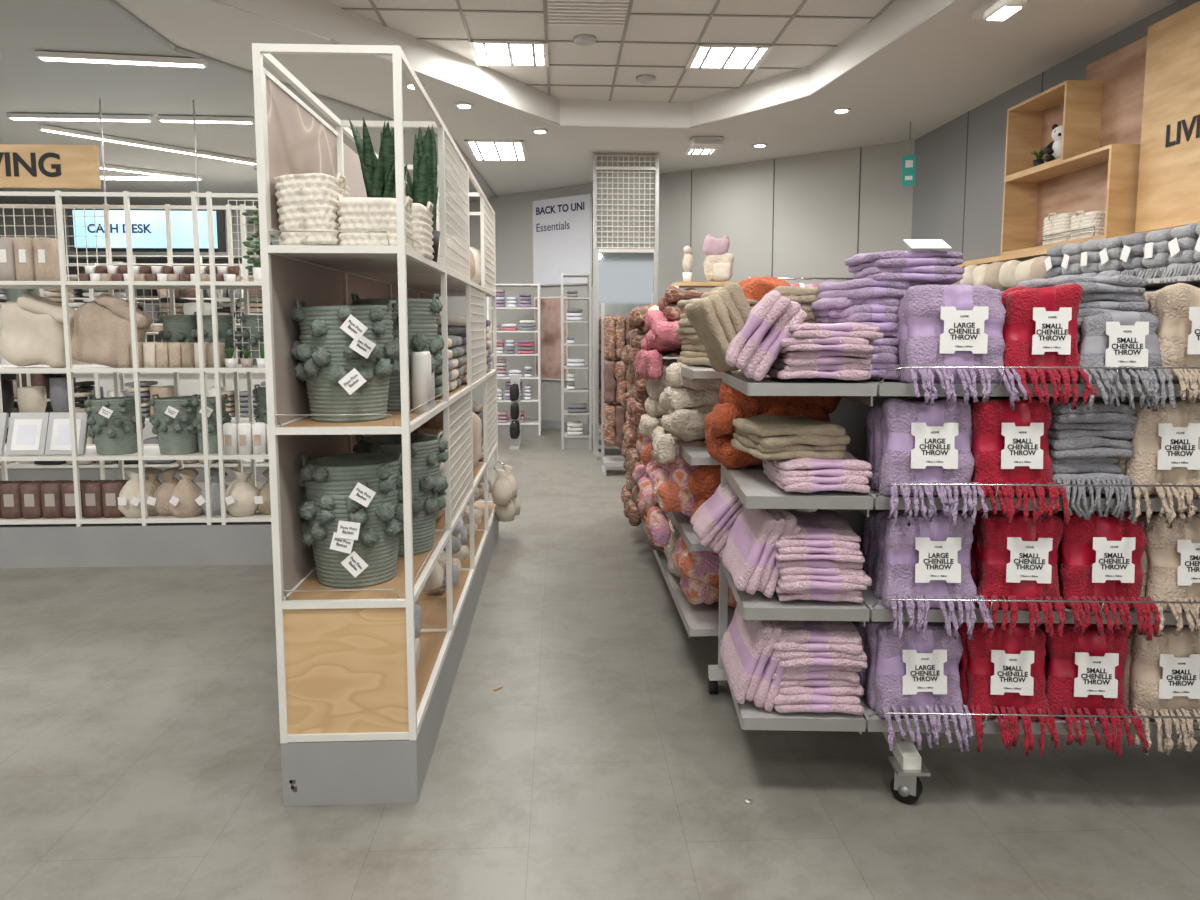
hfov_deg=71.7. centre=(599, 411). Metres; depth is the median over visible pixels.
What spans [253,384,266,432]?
basket
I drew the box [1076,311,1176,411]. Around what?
fringed throw
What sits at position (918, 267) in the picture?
throw
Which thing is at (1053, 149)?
toy
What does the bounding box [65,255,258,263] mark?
shelving
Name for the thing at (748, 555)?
folded throw
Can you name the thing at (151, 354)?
boxes
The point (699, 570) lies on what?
throw
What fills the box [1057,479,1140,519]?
fringe
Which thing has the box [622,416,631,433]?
knit throw
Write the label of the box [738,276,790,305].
throw
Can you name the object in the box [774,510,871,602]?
throw
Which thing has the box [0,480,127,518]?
candles
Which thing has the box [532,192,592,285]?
sign
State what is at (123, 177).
ceiling light
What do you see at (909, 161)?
exit sign
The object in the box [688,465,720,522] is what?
throw
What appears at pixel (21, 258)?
towels
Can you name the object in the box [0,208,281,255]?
wall
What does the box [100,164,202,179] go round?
strip light
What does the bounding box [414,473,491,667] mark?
pile
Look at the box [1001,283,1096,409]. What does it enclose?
fringed throw
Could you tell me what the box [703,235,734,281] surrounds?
stack
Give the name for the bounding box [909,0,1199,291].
wall
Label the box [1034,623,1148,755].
fringed throw
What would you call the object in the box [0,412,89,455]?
photo frames
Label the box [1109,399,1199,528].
fringed throw
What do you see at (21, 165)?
sign
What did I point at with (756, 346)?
bundle
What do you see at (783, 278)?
shelf
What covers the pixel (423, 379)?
candles
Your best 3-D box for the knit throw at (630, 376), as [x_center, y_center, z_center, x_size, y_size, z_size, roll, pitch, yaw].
[0.345,-0.209,5.970,0.401,0.411,0.490,0,6,-3]
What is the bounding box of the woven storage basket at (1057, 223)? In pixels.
[1042,212,1085,244]
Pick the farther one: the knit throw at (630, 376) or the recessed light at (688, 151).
the recessed light at (688, 151)
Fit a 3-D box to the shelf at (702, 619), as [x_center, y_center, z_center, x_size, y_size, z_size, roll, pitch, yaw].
[0.702,0.225,4.962,0.834,1.550,3.290,0,6,-3]
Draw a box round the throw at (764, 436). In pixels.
[731,414,850,459]
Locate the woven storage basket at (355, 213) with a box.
[337,196,412,249]
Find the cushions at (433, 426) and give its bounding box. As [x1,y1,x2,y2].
[417,409,481,469]
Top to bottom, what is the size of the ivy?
0.485 m
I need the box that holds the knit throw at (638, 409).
[631,360,648,427]
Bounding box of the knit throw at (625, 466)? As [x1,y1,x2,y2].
[623,461,628,478]
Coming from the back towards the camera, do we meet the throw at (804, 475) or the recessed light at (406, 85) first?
the recessed light at (406, 85)
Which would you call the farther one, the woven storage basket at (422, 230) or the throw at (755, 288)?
the throw at (755, 288)
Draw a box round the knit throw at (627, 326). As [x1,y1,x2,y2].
[626,313,631,331]
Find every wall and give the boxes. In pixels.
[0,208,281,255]
[448,140,914,432]
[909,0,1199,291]
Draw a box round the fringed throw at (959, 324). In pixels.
[880,284,1027,409]
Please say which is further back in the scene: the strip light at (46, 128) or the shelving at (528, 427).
the shelving at (528, 427)
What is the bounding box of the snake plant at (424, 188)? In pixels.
[411,125,439,262]
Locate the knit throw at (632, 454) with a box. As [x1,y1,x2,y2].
[626,425,640,471]
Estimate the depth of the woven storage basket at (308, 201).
2.47 m
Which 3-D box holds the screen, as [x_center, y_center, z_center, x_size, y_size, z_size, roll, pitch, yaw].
[-3.991,-2.072,7.283,1.310,1.310,0.090,0,6,-3]
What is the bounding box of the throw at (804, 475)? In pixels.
[762,450,872,492]
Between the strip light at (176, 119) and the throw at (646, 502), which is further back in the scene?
the strip light at (176, 119)
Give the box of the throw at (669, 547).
[664,512,679,577]
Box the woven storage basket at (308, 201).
[273,173,349,244]
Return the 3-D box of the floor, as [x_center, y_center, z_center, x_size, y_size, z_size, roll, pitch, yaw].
[-3.185,1.153,3.991,14.000,0.100,22.000,0,6,-3]
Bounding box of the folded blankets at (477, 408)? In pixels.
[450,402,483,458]
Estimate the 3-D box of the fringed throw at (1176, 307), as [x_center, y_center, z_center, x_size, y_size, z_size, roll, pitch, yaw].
[1.780,-0.205,2.577,0.275,0.378,0.407,0,6,-2]
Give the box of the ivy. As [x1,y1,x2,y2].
[242,205,274,280]
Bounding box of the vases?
[118,466,270,517]
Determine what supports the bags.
hanging from the display shelf at (360, 723)
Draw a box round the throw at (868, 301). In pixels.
[811,278,909,379]
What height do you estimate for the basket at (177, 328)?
0.356 m
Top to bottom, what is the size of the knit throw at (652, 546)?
0.373 m
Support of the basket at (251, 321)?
on the display shelf at (209, 539)
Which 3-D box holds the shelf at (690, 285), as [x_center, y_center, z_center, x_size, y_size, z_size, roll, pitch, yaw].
[1.332,-0.387,8.904,1.140,1.970,0.450,0,6,-3]
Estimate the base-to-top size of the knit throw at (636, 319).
0.415 m
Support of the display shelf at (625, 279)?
on the floor
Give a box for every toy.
[682,246,693,281]
[1044,124,1062,161]
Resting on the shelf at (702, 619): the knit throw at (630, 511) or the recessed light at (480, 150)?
the knit throw at (630, 511)
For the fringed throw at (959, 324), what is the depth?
2.47 m
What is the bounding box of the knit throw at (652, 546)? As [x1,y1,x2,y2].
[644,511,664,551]
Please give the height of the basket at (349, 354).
0.390 m
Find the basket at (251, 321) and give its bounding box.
[236,312,264,365]
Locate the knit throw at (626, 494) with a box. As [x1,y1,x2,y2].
[621,459,632,508]
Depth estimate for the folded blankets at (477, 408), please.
5.25 m
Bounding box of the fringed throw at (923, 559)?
[863,510,993,641]
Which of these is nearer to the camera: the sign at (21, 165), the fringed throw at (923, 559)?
the fringed throw at (923, 559)
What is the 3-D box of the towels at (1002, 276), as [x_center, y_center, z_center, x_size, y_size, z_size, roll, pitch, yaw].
[3.048,-1.030,6.393,0.352,0.234,1.813,0,6,-3]
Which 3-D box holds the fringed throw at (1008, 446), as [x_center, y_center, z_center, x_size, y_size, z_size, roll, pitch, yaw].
[1.262,0.133,2.622,0.286,0.374,0.409,0,6,0]
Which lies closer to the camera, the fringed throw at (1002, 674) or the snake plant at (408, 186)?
the fringed throw at (1002, 674)
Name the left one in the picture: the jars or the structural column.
the jars
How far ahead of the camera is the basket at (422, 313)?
3.00 m
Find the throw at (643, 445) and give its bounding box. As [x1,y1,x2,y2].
[632,427,654,481]
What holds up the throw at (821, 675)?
on the shelf unit at (754, 489)
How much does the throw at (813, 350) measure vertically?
0.184 m
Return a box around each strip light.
[7,113,152,121]
[35,51,206,67]
[38,125,256,164]
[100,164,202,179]
[157,115,253,123]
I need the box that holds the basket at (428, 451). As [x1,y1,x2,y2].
[353,432,448,555]
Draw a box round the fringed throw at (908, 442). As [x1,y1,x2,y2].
[864,398,988,526]
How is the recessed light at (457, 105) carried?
in the ceiling
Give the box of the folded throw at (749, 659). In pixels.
[720,605,797,711]
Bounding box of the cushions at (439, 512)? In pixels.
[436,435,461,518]
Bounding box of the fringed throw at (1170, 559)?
[1138,511,1199,637]
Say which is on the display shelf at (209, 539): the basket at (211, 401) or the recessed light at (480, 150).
the basket at (211, 401)
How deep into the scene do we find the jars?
5.19 m
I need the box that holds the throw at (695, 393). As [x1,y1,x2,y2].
[659,362,721,410]
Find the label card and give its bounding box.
[903,239,951,248]
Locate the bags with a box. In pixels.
[491,461,520,521]
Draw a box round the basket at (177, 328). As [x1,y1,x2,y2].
[158,312,197,342]
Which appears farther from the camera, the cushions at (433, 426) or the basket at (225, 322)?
the basket at (225, 322)
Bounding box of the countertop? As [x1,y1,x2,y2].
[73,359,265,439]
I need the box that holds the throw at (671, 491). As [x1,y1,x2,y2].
[644,436,705,546]
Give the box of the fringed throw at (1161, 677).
[1114,624,1199,755]
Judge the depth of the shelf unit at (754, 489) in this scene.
2.57 m
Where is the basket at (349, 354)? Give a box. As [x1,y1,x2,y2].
[290,300,399,421]
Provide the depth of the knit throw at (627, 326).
6.32 m
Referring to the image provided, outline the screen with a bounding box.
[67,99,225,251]
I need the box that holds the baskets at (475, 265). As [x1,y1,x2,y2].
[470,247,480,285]
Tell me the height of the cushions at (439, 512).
0.320 m
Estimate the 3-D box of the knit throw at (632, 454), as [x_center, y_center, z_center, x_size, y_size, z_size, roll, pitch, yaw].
[0.384,0.180,5.524,0.424,0.431,0.468,0,6,-3]
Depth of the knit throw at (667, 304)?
4.04 m
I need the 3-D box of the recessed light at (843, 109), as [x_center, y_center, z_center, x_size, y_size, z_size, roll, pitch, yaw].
[2.230,-2.781,7.672,0.170,0.017,0.170,0,6,-3]
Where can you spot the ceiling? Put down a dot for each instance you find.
(616, 79)
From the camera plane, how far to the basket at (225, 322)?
5.42 m
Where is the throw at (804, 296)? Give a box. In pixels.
[774,286,818,322]
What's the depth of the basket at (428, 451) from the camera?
3.08 m
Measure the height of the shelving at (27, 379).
2.300 m
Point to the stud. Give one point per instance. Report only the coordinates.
(747, 800)
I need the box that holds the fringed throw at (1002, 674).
[941,622,1059,756]
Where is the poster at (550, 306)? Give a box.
[534,296,568,380]
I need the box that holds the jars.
[78,266,240,280]
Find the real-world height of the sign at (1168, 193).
1.260 m
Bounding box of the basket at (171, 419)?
[148,394,200,454]
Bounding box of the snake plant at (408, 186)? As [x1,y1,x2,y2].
[405,168,437,205]
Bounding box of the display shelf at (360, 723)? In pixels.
[252,43,498,805]
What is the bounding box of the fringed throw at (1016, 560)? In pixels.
[958,510,1081,640]
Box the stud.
[744,798,752,803]
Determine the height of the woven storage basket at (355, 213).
0.166 m
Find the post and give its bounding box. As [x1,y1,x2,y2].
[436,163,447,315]
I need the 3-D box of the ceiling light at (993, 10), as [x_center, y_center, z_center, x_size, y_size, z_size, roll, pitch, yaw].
[2.416,-2.452,5.018,0.140,0.135,0.600,0,6,-3]
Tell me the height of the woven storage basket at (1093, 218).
0.192 m
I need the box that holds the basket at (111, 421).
[84,394,144,454]
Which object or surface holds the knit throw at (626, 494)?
on the shelf at (702, 619)
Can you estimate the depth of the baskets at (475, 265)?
4.95 m
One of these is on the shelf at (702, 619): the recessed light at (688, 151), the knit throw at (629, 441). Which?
the knit throw at (629, 441)
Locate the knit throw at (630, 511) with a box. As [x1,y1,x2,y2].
[623,479,640,526]
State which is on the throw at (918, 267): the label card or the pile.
the label card
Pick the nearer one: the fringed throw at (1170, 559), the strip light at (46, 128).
the fringed throw at (1170, 559)
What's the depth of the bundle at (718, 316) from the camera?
2.91 m
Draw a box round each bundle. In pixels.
[684,283,750,371]
[690,483,743,563]
[725,290,806,380]
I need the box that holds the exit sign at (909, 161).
[902,121,915,185]
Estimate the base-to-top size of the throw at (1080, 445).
0.290 m
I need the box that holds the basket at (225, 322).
[193,312,237,357]
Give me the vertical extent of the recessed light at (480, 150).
0.030 m
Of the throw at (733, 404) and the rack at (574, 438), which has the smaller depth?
the throw at (733, 404)
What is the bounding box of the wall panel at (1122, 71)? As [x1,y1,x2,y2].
[1086,36,1146,147]
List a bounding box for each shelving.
[0,263,261,426]
[0,275,268,481]
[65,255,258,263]
[486,284,541,434]
[1001,275,1199,291]
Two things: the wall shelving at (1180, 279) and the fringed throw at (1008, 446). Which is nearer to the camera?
the fringed throw at (1008, 446)
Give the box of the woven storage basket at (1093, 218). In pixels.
[1069,210,1105,240]
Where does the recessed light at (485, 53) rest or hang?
in the ceiling
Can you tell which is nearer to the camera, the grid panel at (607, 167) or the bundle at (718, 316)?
the bundle at (718, 316)
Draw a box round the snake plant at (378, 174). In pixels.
[348,117,407,197]
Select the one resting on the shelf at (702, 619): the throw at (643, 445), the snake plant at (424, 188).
the throw at (643, 445)
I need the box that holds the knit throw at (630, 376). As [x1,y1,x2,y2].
[621,364,634,410]
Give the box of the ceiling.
[0,0,1177,205]
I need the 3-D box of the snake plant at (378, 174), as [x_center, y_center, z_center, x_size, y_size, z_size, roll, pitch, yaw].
[-0.806,-0.808,3.058,0.195,0.512,0.210,0,6,-3]
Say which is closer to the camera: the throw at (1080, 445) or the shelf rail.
the throw at (1080, 445)
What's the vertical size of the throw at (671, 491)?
0.525 m
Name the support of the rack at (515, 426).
on the floor
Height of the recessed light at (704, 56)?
0.030 m
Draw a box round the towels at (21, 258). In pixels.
[0,237,60,280]
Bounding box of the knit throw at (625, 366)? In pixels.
[624,364,632,388]
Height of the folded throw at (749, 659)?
0.294 m
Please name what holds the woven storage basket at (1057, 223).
in the wall shelf at (1087, 177)
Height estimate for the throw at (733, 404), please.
0.345 m
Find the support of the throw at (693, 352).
on the shelf at (702, 619)
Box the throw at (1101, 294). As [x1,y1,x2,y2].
[1016,275,1151,352]
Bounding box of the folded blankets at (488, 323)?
[486,320,491,370]
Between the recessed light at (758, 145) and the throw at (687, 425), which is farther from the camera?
the recessed light at (758, 145)
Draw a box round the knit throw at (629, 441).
[622,423,635,458]
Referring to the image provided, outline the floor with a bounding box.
[0,428,1199,899]
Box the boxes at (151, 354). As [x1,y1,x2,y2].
[117,342,225,367]
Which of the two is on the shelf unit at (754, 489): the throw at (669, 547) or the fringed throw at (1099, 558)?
the fringed throw at (1099, 558)
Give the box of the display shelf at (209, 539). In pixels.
[0,190,281,567]
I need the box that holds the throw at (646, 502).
[637,440,662,515]
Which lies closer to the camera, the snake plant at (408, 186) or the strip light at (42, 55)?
the snake plant at (408, 186)
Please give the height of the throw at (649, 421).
0.433 m
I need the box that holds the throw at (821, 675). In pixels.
[772,620,866,714]
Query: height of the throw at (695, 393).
0.230 m
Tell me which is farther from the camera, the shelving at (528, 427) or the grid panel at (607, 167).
the shelving at (528, 427)
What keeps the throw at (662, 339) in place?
on the shelf at (702, 619)
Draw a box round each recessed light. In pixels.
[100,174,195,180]
[404,82,424,89]
[455,103,473,108]
[464,139,527,161]
[469,40,548,66]
[532,129,547,133]
[684,147,717,155]
[685,44,773,69]
[752,143,767,147]
[832,107,850,113]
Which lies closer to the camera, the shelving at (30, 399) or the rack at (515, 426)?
the shelving at (30, 399)
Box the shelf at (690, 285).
[671,282,738,290]
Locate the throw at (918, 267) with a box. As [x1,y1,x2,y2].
[845,250,964,285]
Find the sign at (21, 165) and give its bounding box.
[0,144,100,188]
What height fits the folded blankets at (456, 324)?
0.363 m
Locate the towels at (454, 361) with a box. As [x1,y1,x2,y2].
[434,335,464,397]
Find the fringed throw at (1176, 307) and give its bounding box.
[1144,283,1199,403]
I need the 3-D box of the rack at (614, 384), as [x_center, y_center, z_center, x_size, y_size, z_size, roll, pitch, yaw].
[0.368,-0.240,8.551,0.690,1.750,0.410,0,6,-3]
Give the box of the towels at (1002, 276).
[951,256,1048,290]
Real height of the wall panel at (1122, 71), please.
0.680 m
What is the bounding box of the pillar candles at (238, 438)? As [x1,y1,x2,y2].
[223,422,268,454]
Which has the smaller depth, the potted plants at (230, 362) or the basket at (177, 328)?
the potted plants at (230, 362)
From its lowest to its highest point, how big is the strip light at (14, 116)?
0.046 m
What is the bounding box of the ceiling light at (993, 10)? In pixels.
[971,0,1026,20]
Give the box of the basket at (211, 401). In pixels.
[191,394,231,453]
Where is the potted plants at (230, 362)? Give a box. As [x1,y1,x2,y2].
[223,346,264,367]
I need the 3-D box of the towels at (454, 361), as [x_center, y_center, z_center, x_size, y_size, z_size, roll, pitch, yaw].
[-0.827,-0.219,3.825,0.328,0.264,0.797,0,6,-3]
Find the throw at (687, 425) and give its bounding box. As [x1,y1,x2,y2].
[652,406,713,463]
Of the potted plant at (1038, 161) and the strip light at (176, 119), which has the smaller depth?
the potted plant at (1038, 161)
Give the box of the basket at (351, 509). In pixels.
[297,452,413,587]
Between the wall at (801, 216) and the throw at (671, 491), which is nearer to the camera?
the throw at (671, 491)
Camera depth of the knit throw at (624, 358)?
5.87 m
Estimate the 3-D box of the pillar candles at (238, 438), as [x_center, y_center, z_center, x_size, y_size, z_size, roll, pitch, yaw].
[-2.080,0.168,5.300,0.624,0.200,0.087,0,6,-3]
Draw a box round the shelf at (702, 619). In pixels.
[640,354,816,693]
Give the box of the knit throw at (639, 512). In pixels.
[637,507,643,519]
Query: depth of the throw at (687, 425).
3.56 m
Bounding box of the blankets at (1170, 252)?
[1044,223,1199,283]
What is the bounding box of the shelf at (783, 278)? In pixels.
[748,276,852,286]
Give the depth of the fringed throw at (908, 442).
2.51 m
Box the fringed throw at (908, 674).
[852,617,974,751]
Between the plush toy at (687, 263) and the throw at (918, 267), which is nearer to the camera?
the throw at (918, 267)
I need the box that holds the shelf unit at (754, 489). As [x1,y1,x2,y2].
[718,366,1199,803]
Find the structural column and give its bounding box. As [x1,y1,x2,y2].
[593,153,658,454]
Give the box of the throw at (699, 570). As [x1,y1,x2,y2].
[672,536,736,607]
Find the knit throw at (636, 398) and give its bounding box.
[626,365,641,417]
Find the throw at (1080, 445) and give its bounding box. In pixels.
[1031,397,1136,494]
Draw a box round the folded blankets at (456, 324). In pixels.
[436,316,466,383]
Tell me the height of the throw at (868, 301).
0.325 m
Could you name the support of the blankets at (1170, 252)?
on the wall shelving at (1180, 279)
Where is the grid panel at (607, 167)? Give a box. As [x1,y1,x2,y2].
[597,155,655,247]
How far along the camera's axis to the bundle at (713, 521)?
3.01 m
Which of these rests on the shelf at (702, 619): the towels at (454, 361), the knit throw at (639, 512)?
the knit throw at (639, 512)
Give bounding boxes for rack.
[510,375,520,448]
[561,274,591,449]
[601,303,630,475]
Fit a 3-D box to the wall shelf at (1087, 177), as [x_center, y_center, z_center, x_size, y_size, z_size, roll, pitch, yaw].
[3.382,-1.692,5.623,0.300,1.170,5.200,0,6,-3]
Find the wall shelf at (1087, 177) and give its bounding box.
[957,80,1199,267]
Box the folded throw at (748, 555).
[722,507,801,597]
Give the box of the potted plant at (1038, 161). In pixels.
[1031,148,1046,166]
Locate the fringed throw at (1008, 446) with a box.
[969,397,1068,525]
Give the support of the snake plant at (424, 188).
in the display shelf at (360, 723)
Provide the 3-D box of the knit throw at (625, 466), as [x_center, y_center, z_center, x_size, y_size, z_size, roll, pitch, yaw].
[0.349,0.412,6.437,0.337,0.312,0.311,0,6,-3]
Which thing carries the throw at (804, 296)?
on the shelf unit at (754, 489)
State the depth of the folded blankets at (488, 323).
5.70 m
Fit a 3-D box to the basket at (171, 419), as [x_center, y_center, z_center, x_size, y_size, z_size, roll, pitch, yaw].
[-2.716,0.074,5.361,0.338,0.376,0.337,3,6,26]
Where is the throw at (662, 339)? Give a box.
[636,310,682,379]
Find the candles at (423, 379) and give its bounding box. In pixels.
[411,351,434,412]
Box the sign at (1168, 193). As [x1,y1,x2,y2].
[1135,1,1199,232]
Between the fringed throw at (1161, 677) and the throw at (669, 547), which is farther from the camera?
the throw at (669, 547)
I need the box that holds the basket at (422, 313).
[349,293,444,410]
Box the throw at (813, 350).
[766,322,883,380]
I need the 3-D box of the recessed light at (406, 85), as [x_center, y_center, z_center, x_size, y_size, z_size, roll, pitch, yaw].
[-1.538,-2.702,6.898,0.170,0.017,0.170,0,6,-3]
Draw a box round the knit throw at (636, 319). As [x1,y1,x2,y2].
[627,304,657,364]
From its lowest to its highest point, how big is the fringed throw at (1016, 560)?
0.366 m
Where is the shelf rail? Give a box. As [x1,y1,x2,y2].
[1041,226,1094,244]
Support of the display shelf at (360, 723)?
on the floor
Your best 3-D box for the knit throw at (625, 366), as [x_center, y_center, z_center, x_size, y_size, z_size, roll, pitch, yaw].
[0.347,-0.282,6.340,0.332,0.302,0.301,0,6,-3]
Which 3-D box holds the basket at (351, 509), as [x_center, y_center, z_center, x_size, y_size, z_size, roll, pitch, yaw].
[-0.820,0.348,2.793,0.380,0.426,0.381,3,7,28]
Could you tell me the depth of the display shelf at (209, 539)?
5.22 m
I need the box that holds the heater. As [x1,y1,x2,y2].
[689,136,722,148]
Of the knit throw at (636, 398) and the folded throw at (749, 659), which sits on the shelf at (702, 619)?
the knit throw at (636, 398)
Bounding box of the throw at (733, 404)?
[704,381,841,468]
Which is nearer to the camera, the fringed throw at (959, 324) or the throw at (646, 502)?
the fringed throw at (959, 324)
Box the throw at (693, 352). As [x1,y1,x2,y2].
[676,298,757,366]
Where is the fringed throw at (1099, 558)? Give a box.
[1054,511,1159,640]
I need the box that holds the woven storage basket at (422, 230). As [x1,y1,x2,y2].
[411,202,433,259]
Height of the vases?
0.306 m
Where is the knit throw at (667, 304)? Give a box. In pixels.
[658,285,710,321]
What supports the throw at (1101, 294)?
on the shelf unit at (754, 489)
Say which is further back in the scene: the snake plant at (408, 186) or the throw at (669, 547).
the throw at (669, 547)
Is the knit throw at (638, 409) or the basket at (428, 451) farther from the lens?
the knit throw at (638, 409)
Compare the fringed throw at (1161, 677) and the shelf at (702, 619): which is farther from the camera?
the shelf at (702, 619)
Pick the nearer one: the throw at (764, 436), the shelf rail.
the throw at (764, 436)
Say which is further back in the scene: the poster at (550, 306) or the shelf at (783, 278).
the poster at (550, 306)
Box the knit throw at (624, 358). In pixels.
[621,305,654,365]
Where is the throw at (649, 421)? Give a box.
[639,360,683,440]
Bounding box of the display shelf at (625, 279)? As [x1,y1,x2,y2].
[595,249,656,460]

